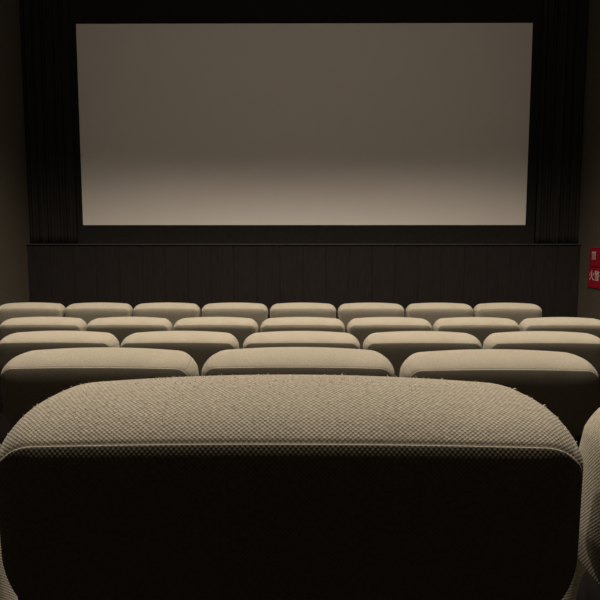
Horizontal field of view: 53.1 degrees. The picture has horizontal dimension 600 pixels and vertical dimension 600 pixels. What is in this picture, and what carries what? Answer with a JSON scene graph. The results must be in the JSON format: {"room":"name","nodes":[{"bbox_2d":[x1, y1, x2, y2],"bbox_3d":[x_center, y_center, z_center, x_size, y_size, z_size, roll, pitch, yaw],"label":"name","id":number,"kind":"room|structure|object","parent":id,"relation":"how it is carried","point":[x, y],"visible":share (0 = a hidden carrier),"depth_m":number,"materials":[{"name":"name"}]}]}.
{"room":"auditorium","nodes":[
{"label":"auditorium","id":0,"kind":"room"},
{"bbox_2d":[0,0,39,305],"bbox_3d":[-3.698,-0.992,2.815,0.100,5.000,11.150,0,6,0],"label":"wall","id":1,"kind":"structure","parent":0,"point":[14,203],"depth_m":7.55,"materials":[{"name":"beige paint"}]},
{"bbox_2d":[0,372,599,445],"bbox_3d":[0.007,1.085,2.996,7.510,0.830,11.150,0,6,0],"label":"floor","id":2,"kind":"structure","parent":0,"point":[5,426],"depth_m":5.00,"materials":[{"name":"carpet"}]},
{"bbox_2d":[0,542,18,599],"bbox_3d":[-0.621,0.556,0.816,0.546,0.980,0.504,0,6,0],"label":"seat","id":3,"kind":"object","parent":2,"relation":"on","point":[6,591],"visible":0.02,"depth_m":0.82,"materials":[{"name":"beige fabric"}]},
{"bbox_2d":[0,302,65,324],"bbox_3d":[-2.214,0.494,5.175,0.546,0.980,0.504,0,6,1],"label":"seat","id":4,"kind":"object","parent":2,"relation":"on","point":[27,309],"visible":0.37,"depth_m":4.89,"materials":[{"name":"beige fabric"}]},
{"bbox_2d":[0,317,86,340],"bbox_3d":[-1.661,0.583,4.115,0.546,0.980,0.504,0,6,1],"label":"seat","id":5,"kind":"object","parent":2,"relation":"on","point":[22,324],"visible":0.24,"depth_m":3.83,"materials":[{"name":"beige fabric"}]},
{"bbox_2d":[0,331,119,371],"bbox_3d":[-1.125,0.619,3.030,0.546,0.980,0.504,0,6,1],"label":"seat","id":6,"kind":"object","parent":2,"relation":"on","point":[13,345],"visible":0.26,"depth_m":2.75,"materials":[{"name":"beige fabric"}]},
{"bbox_2d":[65,302,132,324],"bbox_3d":[-1.655,0.494,5.172,0.546,0.980,0.504,0,6,0],"label":"seat","id":7,"kind":"object","parent":2,"relation":"on","point":[88,312],"visible":0.28,"depth_m":4.89,"materials":[{"name":"beige fabric"}]},
{"bbox_2d":[1,347,198,426],"bbox_3d":[-0.565,0.612,1.936,0.546,0.980,0.504,0,6,0],"label":"seat","id":8,"kind":"object","parent":2,"relation":"on","point":[28,379],"visible":0.3,"depth_m":1.66,"materials":[{"name":"beige fabric"}]},
{"bbox_2d":[86,317,172,345],"bbox_3d":[-1.102,0.583,4.112,0.546,0.980,0.504,0,6,0],"label":"seat","id":9,"kind":"object","parent":2,"relation":"on","point":[120,327],"visible":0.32,"depth_m":3.83,"materials":[{"name":"beige fabric"}]},
{"bbox_2d":[133,302,200,330],"bbox_3d":[-1.096,0.494,5.168,0.546,0.980,0.504,0,6,0],"label":"seat","id":10,"kind":"object","parent":2,"relation":"on","point":[173,312],"visible":0.28,"depth_m":4.88,"materials":[{"name":"beige fabric"}]},
{"bbox_2d":[120,331,238,375],"bbox_3d":[-0.558,0.620,3.027,0.546,0.980,0.504,0,6,0],"label":"seat","id":11,"kind":"object","parent":2,"relation":"on","point":[200,345],"visible":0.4,"depth_m":2.75,"materials":[{"name":"beige fabric"}]},
{"bbox_2d":[173,317,257,348],"bbox_3d":[-0.541,0.584,4.108,0.546,0.980,0.504,0,6,1],"label":"seat","id":12,"kind":"object","parent":2,"relation":"on","point":[240,328],"visible":0.28,"depth_m":3.83,"materials":[{"name":"beige fabric"}]},
{"bbox_2d":[202,303,267,332],"bbox_3d":[-0.535,0.495,5.165,0.546,0.980,0.504,0,6,0],"label":"seat","id":13,"kind":"object","parent":2,"relation":"on","point":[258,312],"visible":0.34,"depth_m":4.88,"materials":[{"name":"beige fabric"}]},
{"bbox_2d":[0,373,582,599],"bbox_3d":[-0.009,0.551,0.812,0.546,0.982,0.504,0,6,0],"label":"seat","id":14,"kind":"object","parent":2,"relation":"on","point":[223,487],"visible":1,"depth_m":0.54,"materials":[{"name":"beige fabric"}]},
{"bbox_2d":[201,347,394,376],"bbox_3d":[-0.004,0.611,1.932,0.546,0.980,0.504,0,6,1],"label":"seat","id":15,"kind":"object","parent":2,"relation":"on","point":[270,360],"visible":0.26,"depth_m":1.66,"materials":[{"name":"beige fabric"}]},
{"bbox_2d":[243,331,359,348],"bbox_3d":[0.008,0.620,3.023,0.546,0.980,0.504,0,6,0],"label":"seat","id":16,"kind":"object","parent":2,"relation":"on","point":[277,338],"visible":0.22,"depth_m":2.75,"materials":[{"name":"beige fabric"}]},
{"bbox_2d":[260,317,344,332],"bbox_3d":[0.019,0.584,4.105,0.546,0.980,0.504,0,6,1],"label":"seat","id":17,"kind":"object","parent":2,"relation":"on","point":[282,323],"visible":0.24,"depth_m":3.82,"materials":[{"name":"beige fabric"}]},
{"bbox_2d":[270,303,335,317],"bbox_3d":[0.026,0.495,5.161,0.546,0.980,0.504,0,6,0],"label":"seat","id":18,"kind":"object","parent":2,"relation":"on","point":[279,310],"visible":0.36,"depth_m":4.88,"materials":[{"name":"beige fabric"}]},
{"bbox_2d":[338,303,403,332],"bbox_3d":[0.584,0.495,5.158,0.546,0.980,0.504,0,6,0],"label":"seat","id":19,"kind":"object","parent":2,"relation":"on","point":[347,312],"visible":0.3,"depth_m":4.87,"materials":[{"name":"beige fabric"}]},
{"bbox_2d":[347,317,431,348],"bbox_3d":[0.578,0.584,4.101,0.546,0.980,0.504,0,6,0],"label":"seat","id":20,"kind":"object","parent":2,"relation":"on","point":[361,328],"visible":0.3,"depth_m":3.82,"materials":[{"name":"beige fabric"}]},
{"bbox_2d":[363,331,481,376],"bbox_3d":[0.569,0.620,3.020,0.546,0.980,0.504,0,6,1],"label":"seat","id":21,"kind":"object","parent":2,"relation":"on","point":[397,346],"visible":0.3,"depth_m":2.74,"materials":[{"name":"beige fabric"}]},
{"bbox_2d":[405,303,472,330],"bbox_3d":[1.147,0.496,5.154,0.546,0.980,0.504,0,6,1],"label":"seat","id":22,"kind":"object","parent":2,"relation":"on","point":[431,312],"visible":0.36,"depth_m":4.87,"materials":[{"name":"beige fabric"}]},
{"bbox_2d":[433,317,519,348],"bbox_3d":[1.137,0.585,4.098,0.546,0.980,0.504,0,6,0],"label":"seat","id":23,"kind":"object","parent":2,"relation":"on","point":[480,328],"visible":0.27,"depth_m":3.81,"materials":[{"name":"beige fabric"}]},
{"bbox_2d":[399,349,598,447],"bbox_3d":[0.560,0.617,1.929,0.546,0.980,0.504,0,6,0],"label":"seat","id":24,"kind":"object","parent":2,"relation":"on","point":[566,384],"visible":0.35,"depth_m":1.65,"materials":[{"name":"beige fabric"}]},
{"bbox_2d":[473,303,541,324],"bbox_3d":[1.704,0.496,5.151,0.546,0.980,0.504,0,6,0],"label":"seat","id":25,"kind":"object","parent":2,"relation":"on","point":[517,312],"visible":0.29,"depth_m":4.87,"materials":[{"name":"beige fabric"}]},
{"bbox_2d":[483,331,599,445],"bbox_3d":[1.136,0.621,3.016,0.546,0.980,0.504,0,6,0],"label":"seat","id":26,"kind":"object","parent":2,"relation":"on","point":[586,346],"visible":0.21,"depth_m":2.73,"materials":[{"name":"beige fabric"}]},
{"bbox_2d":[519,317,599,337],"bbox_3d":[1.699,0.585,4.094,0.546,0.980,0.504,0,6,1],"label":"seat","id":27,"kind":"object","parent":2,"relation":"on","point":[563,324],"visible":0.25,"depth_m":3.81,"materials":[{"name":"beige fabric"}]},
{"bbox_2d":[562,408,599,599],"bbox_3d":[0.569,0.558,0.809,0.546,0.980,0.504,0,6,0],"label":"seat","id":28,"kind":"object","parent":2,"relation":"on","point":[585,584],"visible":0.5,"depth_m":0.62,"materials":[{"name":"beige fabric"}]},
{"bbox_2d":[562,558,585,599],"bbox_3d":[0.569,0.460,0.844,0.430,0.430,0.148,0,6,0],"label":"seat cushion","id":29,"kind":"object","parent":28,"relation":"on","point":[580,570],"depth_m":0.79,"materials":[{"name":"beige fabric"}]},
{"bbox_2d":[27,14,579,318],"bbox_3d":[0.041,-1.512,8.091,7.310,5.000,0.500,0,6,0],"label":"wall","id":30,"kind":"structure","parent":0,"point":[546,277],"depth_m":7.96,"materials":[{"name":"brown wood"}]},
{"bbox_2d":[26,244,580,244],"bbox_3d":[0.040,-0.751,8.104,7.310,0.020,0.422,0,6,0],"label":"trim","id":31,"kind":"structure","parent":30,"relation":"attached to","point":[26,244],"depth_m":7.89,"materials":[{"name":"brown wood"}]},
{"bbox_2d":[69,0,543,243],"bbox_3d":[0.050,-2.370,7.918,6.180,3.238,0.075,0,6,0],"label":"projection screen","id":32,"kind":"object","parent":30,"relation":"attached to","point":[195,121],"visible":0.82,"depth_m":7.92,"materials":[{"name":"fabric"}]},
{"bbox_2d":[568,0,599,319],"bbox_3d":[3.712,-0.988,2.768,0.100,5.000,11.150,0,6,0],"label":"wall","id":33,"kind":"structure","parent":0,"point":[589,200],"depth_m":7.63,"materials":[{"name":"beige paint"}]},
{"bbox_2d":[588,268,599,288],"bbox_3d":[3.684,-0.258,7.337,0.014,0.248,0.660,0,6,0],"label":"wall sign","id":34,"kind":"object","parent":33,"relation":"attached to","point":[593,273],"visible":1,"depth_m":7.50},
{"bbox_2d":[590,247,599,266],"bbox_3d":[3.684,-0.517,7.299,0.014,0.245,0.635,0,6,0],"label":"wall sign","id":35,"kind":"object","parent":33,"relation":"attached to","point":[594,251],"visible":1,"depth_m":7.47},
{"bbox_3d":[0.007,-3.528,2.542,7.510,0.100,11.150,0,6,0],"label":"ceiling","id":36,"kind":"structure","parent":0,"visible":0},
{"bbox_2d":[19,0,76,242],"bbox_3d":[-3.285,-2.368,7.827,0.636,3.244,0.090,0,6,0],"label":"drape","id":37,"kind":"object","parent":36,"relation":"hanging from","point":[45,26],"visible":1,"depth_m":7.83,"materials":[{"name":"black fabric"}]},
{"bbox_2d":[535,0,587,242],"bbox_3d":[3.396,-2.364,7.785,0.573,3.244,0.090,0,6,0],"label":"drape","id":38,"kind":"object","parent":36,"relation":"hanging from","point":[565,22],"visible":1,"depth_m":7.79,"materials":[{"name":"black fabric"}]}
]}

